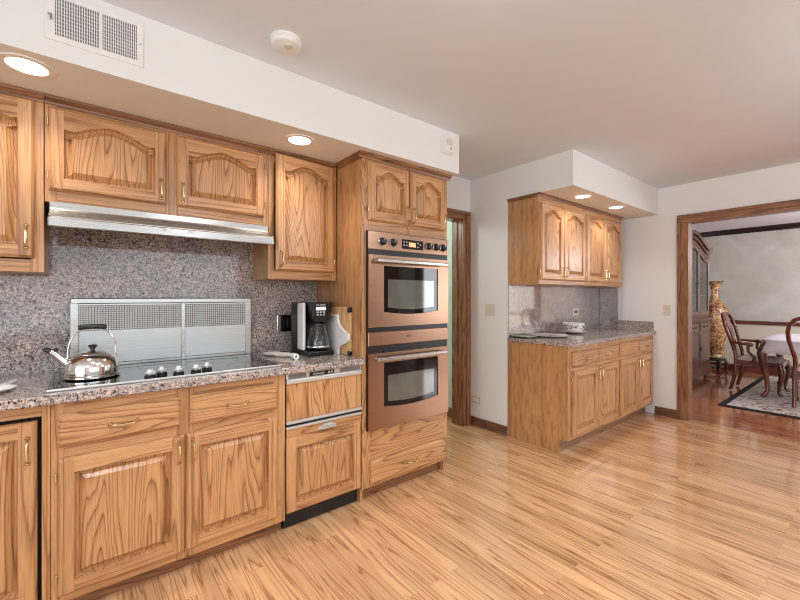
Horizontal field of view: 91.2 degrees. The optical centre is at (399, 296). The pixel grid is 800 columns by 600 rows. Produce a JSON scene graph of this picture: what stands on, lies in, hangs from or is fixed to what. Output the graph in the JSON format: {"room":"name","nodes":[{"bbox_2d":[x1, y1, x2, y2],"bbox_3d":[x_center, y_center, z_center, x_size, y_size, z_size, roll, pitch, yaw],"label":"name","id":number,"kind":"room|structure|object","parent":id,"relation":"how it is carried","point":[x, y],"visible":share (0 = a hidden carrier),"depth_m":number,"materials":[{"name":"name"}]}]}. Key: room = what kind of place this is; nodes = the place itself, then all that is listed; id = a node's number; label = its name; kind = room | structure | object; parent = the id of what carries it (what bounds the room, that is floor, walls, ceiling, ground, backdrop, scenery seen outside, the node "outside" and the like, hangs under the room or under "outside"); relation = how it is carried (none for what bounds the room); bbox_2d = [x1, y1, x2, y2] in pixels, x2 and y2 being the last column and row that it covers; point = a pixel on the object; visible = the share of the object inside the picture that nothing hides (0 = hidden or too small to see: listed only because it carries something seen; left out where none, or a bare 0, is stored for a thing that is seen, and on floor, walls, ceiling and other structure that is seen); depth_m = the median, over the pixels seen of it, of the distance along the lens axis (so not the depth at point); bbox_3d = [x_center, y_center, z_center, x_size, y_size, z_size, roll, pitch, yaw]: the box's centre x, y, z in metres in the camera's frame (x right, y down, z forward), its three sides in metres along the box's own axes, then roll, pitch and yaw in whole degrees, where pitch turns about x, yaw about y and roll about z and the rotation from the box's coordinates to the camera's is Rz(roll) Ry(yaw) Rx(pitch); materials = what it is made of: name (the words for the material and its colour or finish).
{"room":"kitchen","nodes":[
{"label":"kitchen","id":0,"kind":"room"},
{"bbox_2d":[20,176,469,281],"bbox_3d":[-1.682,0.050,2.125,6.040,2.460,0.120,0,0,-39],"label":"wall","id":1,"kind":"structure","parent":0,"point":[458,189],"depth_m":3.86,"materials":[{"name":"paint"}]},
{"bbox_2d":[0,82,48,274],"bbox_3d":[-1.971,-0.502,1.582,0.808,0.785,0.355,0,0,-39],"label":"upper cabinet","id":2,"kind":"object","parent":1,"relation":"attached to","point":[24,229],"visible":1,"depth_m":1.68,"materials":[{"name":"brown wood"}]},
{"bbox_2d":[44,93,269,225],"bbox_3d":[-1.264,-0.660,2.150,1.002,0.470,0.355,0,0,-39],"label":"upper cabinet","id":3,"kind":"object","parent":1,"relation":"attached to","point":[97,156],"visible":0.95,"depth_m":1.97,"materials":[{"name":"brown wood"}]},
{"bbox_2d":[0,226,316,375],"bbox_3d":[-1.505,-0.022,2.178,2.281,0.795,0.018,0,0,-39],"label":"backsplash","id":4,"kind":"structure","parent":1,"relation":"attached to","point":[34,309],"depth_m":2.15,"materials":[{"name":"stone"}]},
{"bbox_2d":[277,315,291,331],"bbox_3d":[-0.778,0.182,2.746,0.166,0.115,0.008,0,0,-39],"label":"wall outlet","id":5,"kind":"object","parent":4,"relation":"attached to","point":[284,322],"visible":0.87,"depth_m":2.72,"materials":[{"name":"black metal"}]},
{"bbox_2d":[281,318,284,328],"bbox_3d":[-0.812,0.182,2.716,0.032,0.072,0.003,0,0,-39],"label":"socket","id":6,"kind":"object","parent":5,"relation":"attached to","point":[282,319],"depth_m":2.72,"materials":[{"name":"black plastic"}]},
{"bbox_2d":[287,318,290,327],"bbox_3d":[-0.776,0.182,2.744,0.032,0.072,0.003,0,0,-39],"label":"socket","id":7,"kind":"object","parent":5,"relation":"attached to","point":[288,319],"depth_m":2.74,"materials":[{"name":"black plastic"}]},
{"bbox_2d":[47,201,273,244],"bbox_3d":[-1.234,-0.362,2.117,0.976,0.122,0.417,0,0,-39],"label":"range hood","id":8,"kind":"object","parent":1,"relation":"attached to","point":[61,215],"visible":1,"depth_m":1.93,"materials":[{"name":"metal"}]},
{"bbox_2d":[253,148,335,281],"bbox_3d":[-0.681,-0.502,2.598,0.464,0.785,0.385,0,0,-39],"label":"upper cabinet","id":9,"kind":"object","parent":1,"relation":"attached to","point":[301,189],"visible":0.98,"depth_m":2.47,"materials":[{"name":"brown wood"}]},
{"bbox_2d":[447,208,470,425],"bbox_3d":[0.296,0.215,3.703,0.940,2.130,0.158,0,0,-39],"label":"door frame","id":10,"kind":"structure","parent":1,"relation":"in","point":[461,220],"depth_m":3.91,"materials":[{"name":"brown wood"}]},
{"bbox_2d":[470,416,506,435],"bbox_3d":[0.842,1.238,3.784,0.027,0.085,0.445,0,0,-39],"label":"baseboard","id":11,"kind":"structure","parent":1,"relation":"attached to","point":[485,424],"depth_m":3.76,"materials":[{"name":"brown wood"}]},
{"bbox_2d":[97,368,799,599],"bbox_3d":[2.038,1.305,2.214,11.950,0.050,7.300,0,0,-39],"label":"floor","id":12,"kind":"structure","parent":0,"point":[649,506],"depth_m":2.17,"materials":[{"name":"brown wood"}]},
{"bbox_2d":[0,405,50,599],"bbox_3d":[-1.866,0.847,1.480,0.845,0.866,0.645,0,0,-39],"label":"base cabinet","id":13,"kind":"object","parent":12,"relation":"on","point":[25,434],"visible":0.92,"depth_m":1.48,"materials":[{"name":"brown wood"}]},
{"bbox_2d":[0,350,364,411],"bbox_3d":[-1.304,0.394,1.928,2.281,0.037,0.650,0,0,-39],"label":"countertop","id":14,"kind":"structure","parent":13,"relation":"on","point":[30,391],"depth_m":1.76,"materials":[{"name":"stone"}]},
{"bbox_2d":[0,379,17,393],"bbox_3d":[-1.634,0.365,1.580,0.144,0.022,0.254,0,0,-39],"label":"spoon rest","id":15,"kind":"object","parent":14,"relation":"on","point":[4,387],"visible":1,"depth_m":1.59,"materials":[{"name":"white ceramic"}]},
{"bbox_2d":[70,298,250,365],"bbox_3d":[-1.332,0.191,2.283,0.902,0.369,0.036,0,0,-39],"label":"downdraft vent","id":16,"kind":"object","parent":14,"relation":"on","point":[144,330],"visible":0.93,"depth_m":2.25,"materials":[{"name":"metal"}]},
{"bbox_2d":[80,304,180,330],"bbox_3d":[-1.469,0.110,2.161,0.459,0.133,0.005,0,0,-39],"label":"grille","id":17,"kind":"object","parent":16,"relation":"attached to","point":[117,317],"depth_m":2.16,"materials":[{"name":"silver metal"}]},
{"bbox_2d":[186,304,244,326],"bbox_3d":[-1.137,0.110,2.428,0.339,0.133,0.005,0,0,-39],"label":"grille","id":18,"kind":"object","parent":16,"relation":"attached to","point":[197,315],"depth_m":2.42,"materials":[{"name":"silver metal"}]},
{"bbox_2d":[46,354,281,392],"bbox_3d":[-1.173,0.352,2.027,0.950,0.046,0.519,0,0,-39],"label":"cooktop","id":19,"kind":"object","parent":14,"relation":"in","point":[135,373],"visible":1,"depth_m":1.93,"materials":[{"name":"silver metal"}]},
{"bbox_2d":[42,324,119,380],"bbox_3d":[-1.437,0.246,1.809,0.246,0.244,0.210,0,0,-4],"label":"kettle","id":20,"kind":"object","parent":19,"relation":"on","point":[92,364],"visible":1,"depth_m":1.75,"materials":[{"name":"silver metal"}]},
{"bbox_2d":[262,351,278,355],"bbox_3d":[-0.818,0.366,2.511,0.122,0.018,0.122,0,0,-39],"label":"spoon rest","id":21,"kind":"object","parent":14,"relation":"on","point":[272,352],"visible":0.73,"depth_m":2.54,"materials":[{"name":"white ceramic"}]},
{"bbox_2d":[274,352,291,356],"bbox_3d":[-0.728,0.360,2.447,0.135,0.030,0.032,0,0,14],"label":"paper packet","id":22,"kind":"object","parent":14,"relation":"on","point":[279,354],"visible":0.81,"depth_m":2.44,"materials":[{"name":"beige paper"}]},
{"bbox_2d":[291,353,298,359],"bbox_3d":[-0.633,0.357,2.361,0.036,0.036,0.045,0,0,-39],"label":"paper roll","id":23,"kind":"object","parent":14,"relation":"on","point":[295,356],"visible":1,"depth_m":2.35,"materials":[{"name":"white paper"}]},
{"bbox_2d":[291,302,333,356],"bbox_3d":[-0.582,0.205,2.599,0.182,0.340,0.288,0,0,-39],"label":"coffee maker","id":24,"kind":"object","parent":14,"relation":"on","point":[310,338],"visible":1,"depth_m":2.52,"materials":[{"name":"black plastic"}]},
{"bbox_2d":[323,314,349,353],"bbox_3d":[-0.438,0.244,2.620,0.016,0.260,0.366,0,0,-39],"label":"cutting board","id":25,"kind":"object","parent":14,"relation":"on","point":[337,336],"visible":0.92,"depth_m":2.58,"materials":[{"name":"white plastic"}]},
{"bbox_2d":[331,307,351,355],"bbox_3d":[-0.398,0.221,2.604,0.023,0.308,0.272,0,0,-39],"label":"cutting board","id":26,"kind":"object","parent":14,"relation":"on","point":[345,313],"visible":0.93,"depth_m":2.53,"materials":[{"name":"brown wood"}]},
{"bbox_2d":[51,375,284,599],"bbox_3d":[-1.160,0.847,2.033,0.943,0.866,0.667,0,0,-39],"label":"base cabinet","id":27,"kind":"object","parent":12,"relation":"on","point":[145,486],"visible":0.95,"depth_m":1.74,"materials":[{"name":"brown wood"}]},
{"bbox_2d":[281,365,361,528],"bbox_3d":[-0.612,0.849,2.496,0.481,0.862,0.632,0,0,-39],"label":"dishwasher","id":28,"kind":"object","parent":12,"relation":"on","point":[323,407],"visible":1,"depth_m":2.25,"materials":[{"name":"brown wood"}]},
{"bbox_2d":[317,150,451,502],"bbox_3d":[-0.118,0.193,2.870,0.797,2.175,0.668,0,0,-39],"label":"tall cabinet","id":29,"kind":"object","parent":12,"relation":"on","point":[374,192],"visible":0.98,"depth_m":2.57,"materials":[{"name":"brown wood"}]},
{"bbox_2d":[366,230,447,431],"bbox_3d":[-0.086,0.210,2.840,0.698,1.248,0.624,0,0,-39],"label":"double oven","id":30,"kind":"object","parent":29,"relation":"in","point":[407,275],"visible":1,"depth_m":2.60,"materials":[{"name":"brown metal"}]},
{"bbox_2d":[508,340,618,452],"bbox_3d":[1.557,0.844,3.661,0.938,0.872,0.632,0,0,-39],"label":"base cabinet","id":31,"kind":"object","parent":12,"relation":"on","point":[560,398],"visible":0.94,"depth_m":3.38,"materials":[{"name":"brown wood"}]},
{"bbox_2d":[507,328,655,347],"bbox_3d":[1.897,0.390,3.953,1.848,0.035,0.608,0,0,-39],"label":"countertop","id":32,"kind":"structure","parent":31,"relation":"on","point":[594,335],"depth_m":3.60,"materials":[{"name":"stone"}]},
{"bbox_2d":[512,335,537,338],"bbox_3d":[1.146,0.363,3.591,0.175,0.018,0.167,0,0,-39],"label":"magazine","id":33,"kind":"object","parent":32,"relation":"on","point":[514,336],"visible":1,"depth_m":3.54,"materials":[{"name":"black paper"}]},
{"bbox_2d":[532,333,569,337],"bbox_3d":[1.420,0.364,3.693,0.334,0.016,0.334,0,0,-39],"label":"platter","id":34,"kind":"object","parent":32,"relation":"on","point":[552,335],"visible":0.99,"depth_m":3.76,"materials":[{"name":"white ceramic"}]},
{"bbox_2d":[560,330,586,333],"bbox_3d":[1.785,0.362,4.037,0.260,0.020,0.260,0,0,-39],"label":"plate","id":35,"kind":"object","parent":32,"relation":"on","point":[565,331],"visible":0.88,"depth_m":3.98,"materials":[{"name":"white ceramic"}]},
{"bbox_2d":[562,322,584,331],"bbox_3d":[1.785,0.311,4.037,0.216,0.094,0.216,0,0,-39],"label":"bowl","id":36,"kind":"object","parent":35,"relation":"on","point":[568,326],"visible":0.99,"depth_m":3.96,"materials":[{"name":"ceramic"}]},
{"bbox_2d":[609,335,652,428],"bbox_3d":[2.274,0.844,4.237,0.899,0.872,0.632,0,0,-39],"label":"base cabinet","id":37,"kind":"object","parent":12,"relation":"on","point":[635,358],"visible":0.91,"depth_m":3.97,"materials":[{"name":"brown wood"}]},
{"bbox_2d":[692,230,712,379],"bbox_3d":[4.178,0.150,5.896,1.886,2.260,0.430,0,0,-39],"label":"china cabinet","id":38,"kind":"object","parent":12,"relation":"on","point":[701,366],"visible":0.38,"depth_m":5.97,"materials":[{"name":"brown wood"}]},
{"bbox_2d":[708,281,728,373],"bbox_3d":[5.373,0.507,6.690,0.377,1.552,0.374,0,0,-7],"label":"floor vase","id":39,"kind":"object","parent":12,"relation":"on","point":[718,336],"visible":0.76,"depth_m":6.58,"materials":[{"name":"gold ceramic"}]},
{"bbox_2d":[717,376,799,418],"bbox_3d":[5.894,1.274,4.199,2.790,0.012,3.365,0,0,-39],"label":"area rug","id":40,"kind":"object","parent":12,"relation":"on","point":[749,398],"visible":0.74,"depth_m":4.80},
{"bbox_2d":[721,312,791,396],"bbox_3d":[4.845,0.750,5.354,0.624,1.070,0.680,0,0,-39],"label":"dining chair","id":41,"kind":"object","parent":40,"relation":"on","point":[784,367],"visible":0.93,"depth_m":5.31,"materials":[{"name":"brown wood"}]},
{"bbox_2d":[738,354,785,363],"bbox_3d":[4.882,0.828,5.308,0.520,0.055,0.468,0,0,-39],"label":"seat cushion","id":42,"kind":"object","parent":41,"relation":"on","point":[749,359],"depth_m":5.19,"materials":[{"name":"beige fabric"}]},
{"bbox_2d":[757,340,783,397],"bbox_3d":[5.445,0.904,4.823,1.370,0.737,1.389,0,0,-39],"label":"dining table","id":43,"kind":"object","parent":40,"relation":"on","point":[762,357],"visible":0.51,"depth_m":4.92,"materials":[{"name":"cherry wood"},{"name":"white fabric"}]},
{"bbox_2d":[761,333,799,355],"bbox_3d":[5.445,0.614,4.823,1.493,0.176,1.422,0,0,-39],"label":"tablecloth","id":44,"kind":"object","parent":43,"relation":"on","point":[777,343],"visible":0.84,"depth_m":4.80,"materials":[{"name":"white fabric"}]},
{"bbox_2d":[785,317,799,407],"bbox_3d":[4.748,0.738,4.404,0.680,1.070,0.570,0,0,-39],"label":"dining chair","id":45,"kind":"object","parent":40,"relation":"on","point":[795,372],"visible":1,"depth_m":4.43,"materials":[{"name":"brown wood"}]},
{"bbox_2d":[447,221,451,407],"bbox_3d":[0.264,0.050,4.618,0.105,2.460,1.330,0,0,-39],"label":"wall","id":46,"kind":"structure","parent":0,"point":[449,224],"depth_m":4.20,"materials":[{"name":"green paint"}]},
{"bbox_2d":[447,407,451,417],"bbox_3d":[0.217,1.230,4.580,0.015,0.100,1.330,0,0,-39],"label":"baseboard","id":47,"kind":"structure","parent":46,"relation":"attached to","point":[449,413],"depth_m":4.18,"materials":[{"name":"brown wood"}]},
{"bbox_2d":[102,0,799,232],"bbox_3d":[2.049,-1.210,2.159,12.100,0.060,7.400,0,0,-39],"label":"ceiling","id":48,"kind":"structure","parent":0,"point":[659,93],"depth_m":2.03,"materials":[{"name":"paint"}]},
{"bbox_2d":[0,0,458,175],"bbox_3d":[-1.783,-1.038,1.524,5.128,0.284,0.690,0,0,-39],"label":"soffit","id":49,"kind":"object","parent":48,"relation":"attached to","point":[185,79],"depth_m":1.88,"materials":[{"name":"paint"}]},
{"bbox_2d":[0,52,56,78],"bbox_3d":[-1.445,-0.893,1.520,0.174,0.005,0.174,0,0,-39],"label":"recessed light","id":50,"kind":"object","parent":49,"relation":"in","point":[19,63],"visible":1,"depth_m":1.51,"materials":[{"name":"white glass"}]},
{"bbox_2d":[44,0,142,67],"bbox_3d":[-1.195,-1.053,1.545,0.308,0.182,0.016,0,0,-39],"label":"air vent","id":51,"kind":"object","parent":49,"relation":"in","point":[75,23],"visible":1,"depth_m":1.54,"materials":[{"name":"white plastic"}]},
{"bbox_2d":[284,134,314,146],"bbox_3d":[-0.573,-0.893,2.240,0.174,0.005,0.174,0,0,-39],"label":"recessed light","id":52,"kind":"object","parent":49,"relation":"in","point":[302,140],"visible":1,"depth_m":2.23,"materials":[{"name":"white glass"}]},
{"bbox_2d":[442,136,453,156],"bbox_3d":[0.336,-1.064,2.757,0.082,0.124,0.042,0,0,-39],"label":"sensor","id":53,"kind":"object","parent":49,"relation":"attached to","point":[447,143],"visible":1,"depth_m":2.74,"materials":[{"name":"white plastic"}]},
{"bbox_2d":[270,30,301,55],"bbox_3d":[-0.525,-1.158,1.804,0.140,0.044,0.140,0,0,-39],"label":"smoke detector","id":54,"kind":"object","parent":48,"relation":"attached to","point":[283,42],"visible":1,"depth_m":1.77,"materials":[{"name":"white plastic"}]},
{"bbox_2d":[470,169,598,435],"bbox_3d":[1.578,0.050,4.455,1.960,2.460,0.570,0,0,-39],"label":"wall","id":55,"kind":"structure","parent":0,"point":[488,194],"depth_m":3.77,"materials":[{"name":"paint"}]},
{"bbox_2d":[471,395,479,404],"bbox_3d":[0.755,1.025,3.909,0.007,0.075,0.115,0,0,-39],"label":"wall outlet","id":56,"kind":"object","parent":55,"relation":"attached to","point":[474,399],"visible":1,"depth_m":3.91,"materials":[{"name":"beige plastic"}]},
{"bbox_2d":[485,304,494,315],"bbox_3d":[0.864,0.125,3.772,0.008,0.118,0.118,0,0,-39],"label":"light switch","id":57,"kind":"object","parent":55,"relation":"attached to","point":[489,308],"visible":1,"depth_m":3.77,"materials":[{"name":"beige plastic"}]},
{"bbox_2d":[507,192,586,285],"bbox_3d":[1.420,-0.505,3.722,0.839,0.780,0.365,0,0,-39],"label":"upper cabinet","id":58,"kind":"object","parent":55,"relation":"attached to","point":[547,233],"visible":1,"depth_m":3.53,"materials":[{"name":"brown wood"}]},
{"bbox_2d":[508,285,598,336],"bbox_3d":[1.703,0.129,4.183,1.805,0.486,0.010,0,0,-39],"label":"backsplash","id":59,"kind":"structure","parent":55,"relation":"attached to","point":[532,309],"depth_m":4.04,"materials":[{"name":"stone"}]},
{"bbox_2d":[573,308,578,314],"bbox_3d":[1.967,0.165,4.385,0.118,0.078,0.007,0,0,-39],"label":"wall outlet","id":60,"kind":"object","parent":59,"relation":"attached to","point":[575,310],"visible":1,"depth_m":4.38,"materials":[{"name":"beige plastic"}]},
{"bbox_2d":[568,206,623,286],"bbox_3d":[2.084,-0.505,4.256,0.860,0.780,0.365,0,0,-39],"label":"upper cabinet","id":61,"kind":"object","parent":55,"relation":"attached to","point":[603,229],"visible":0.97,"depth_m":4.10,"materials":[{"name":"brown wood"}]},
{"bbox_2d":[507,149,657,219],"bbox_3d":[1.905,-1.038,3.951,1.840,0.284,0.625,0,0,-39],"label":"soffit","id":62,"kind":"structure","parent":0,"point":[568,174],"depth_m":3.47,"materials":[{"name":"paint"}]},
{"bbox_2d":[572,194,592,198],"bbox_3d":[1.625,-0.893,3.486,0.174,0.005,0.174,0,0,-39],"label":"recessed light","id":63,"kind":"object","parent":62,"relation":"attached to","point":[580,196],"visible":1,"depth_m":3.48,"materials":[{"name":"white glass"}]},
{"bbox_2d":[606,205,625,208],"bbox_3d":[2.155,-0.893,3.912,0.174,0.005,0.174,0,0,-39],"label":"recessed light","id":64,"kind":"object","parent":62,"relation":"attached to","point":[615,206],"visible":1,"depth_m":3.91,"materials":[{"name":"white glass"}]},
{"bbox_2d":[599,162,799,412],"bbox_3d":[4.102,0.050,2.782,0.120,2.460,5.200,0,0,-39],"label":"wall","id":65,"kind":"structure","parent":0,"point":[649,243],"depth_m":4.22,"materials":[{"name":"paint"}]},
{"bbox_2d":[600,287,653,330],"bbox_3d":[2.605,0.129,4.532,0.020,0.486,0.574,0,0,-39],"label":"backsplash","id":66,"kind":"structure","parent":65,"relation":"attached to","point":[608,295],"depth_m":4.62,"materials":[{"name":"stone"}]},
{"bbox_2d":[654,406,676,417],"bbox_3d":[2.857,1.238,4.214,0.027,0.085,0.208,0,0,-39],"label":"baseboard","id":67,"kind":"structure","parent":65,"relation":"attached to","point":[662,411],"depth_m":4.21,"materials":[{"name":"brown wood"}]},
{"bbox_2d":[663,305,670,315],"bbox_3d":[2.869,0.140,4.215,0.008,0.116,0.072,0,0,-39],"label":"light switch","id":68,"kind":"object","parent":65,"relation":"attached to","point":[666,308],"visible":1,"depth_m":4.21,"materials":[{"name":"beige plastic"}]},
{"bbox_2d":[677,199,799,419],"bbox_3d":[3.901,0.212,3.011,0.146,2.136,2.974,0,0,-39],"label":"door frame","id":69,"kind":"structure","parent":65,"relation":"in","point":[684,222],"depth_m":4.08,"materials":[{"name":"brown wood"}]},
{"bbox_2d":[703,228,799,365],"bbox_3d":[7.253,0.050,5.198,0.120,2.460,5.620,0,0,-39],"label":"wall","id":70,"kind":"structure","parent":0,"point":[759,271],"depth_m":6.62,"materials":[{"name":"grey paint"}]},
{"bbox_2d":[700,222,799,236],"bbox_3d":[7.172,-1.137,5.152,0.065,0.085,5.350,0,0,-39],"label":"trim","id":71,"kind":"structure","parent":70,"relation":"attached to","point":[788,225],"depth_m":6.64,"materials":[{"name":"black wood"}]},
{"bbox_2d":[710,361,799,377],"bbox_3d":[7.190,1.225,5.166,0.018,0.110,5.350,0,0,-39],"label":"baseboard","id":72,"kind":"structure","parent":70,"relation":"attached to","point":[756,369],"depth_m":6.66,"materials":[{"name":"brown wood"}]},
{"bbox_2d":[730,320,799,325],"bbox_3d":[7.182,0.435,5.160,0.038,0.060,5.350,0,0,-39],"label":"trim","id":73,"kind":"structure","parent":70,"relation":"attached to","point":[736,321],"depth_m":6.53,"materials":[{"name":"brown wood"}]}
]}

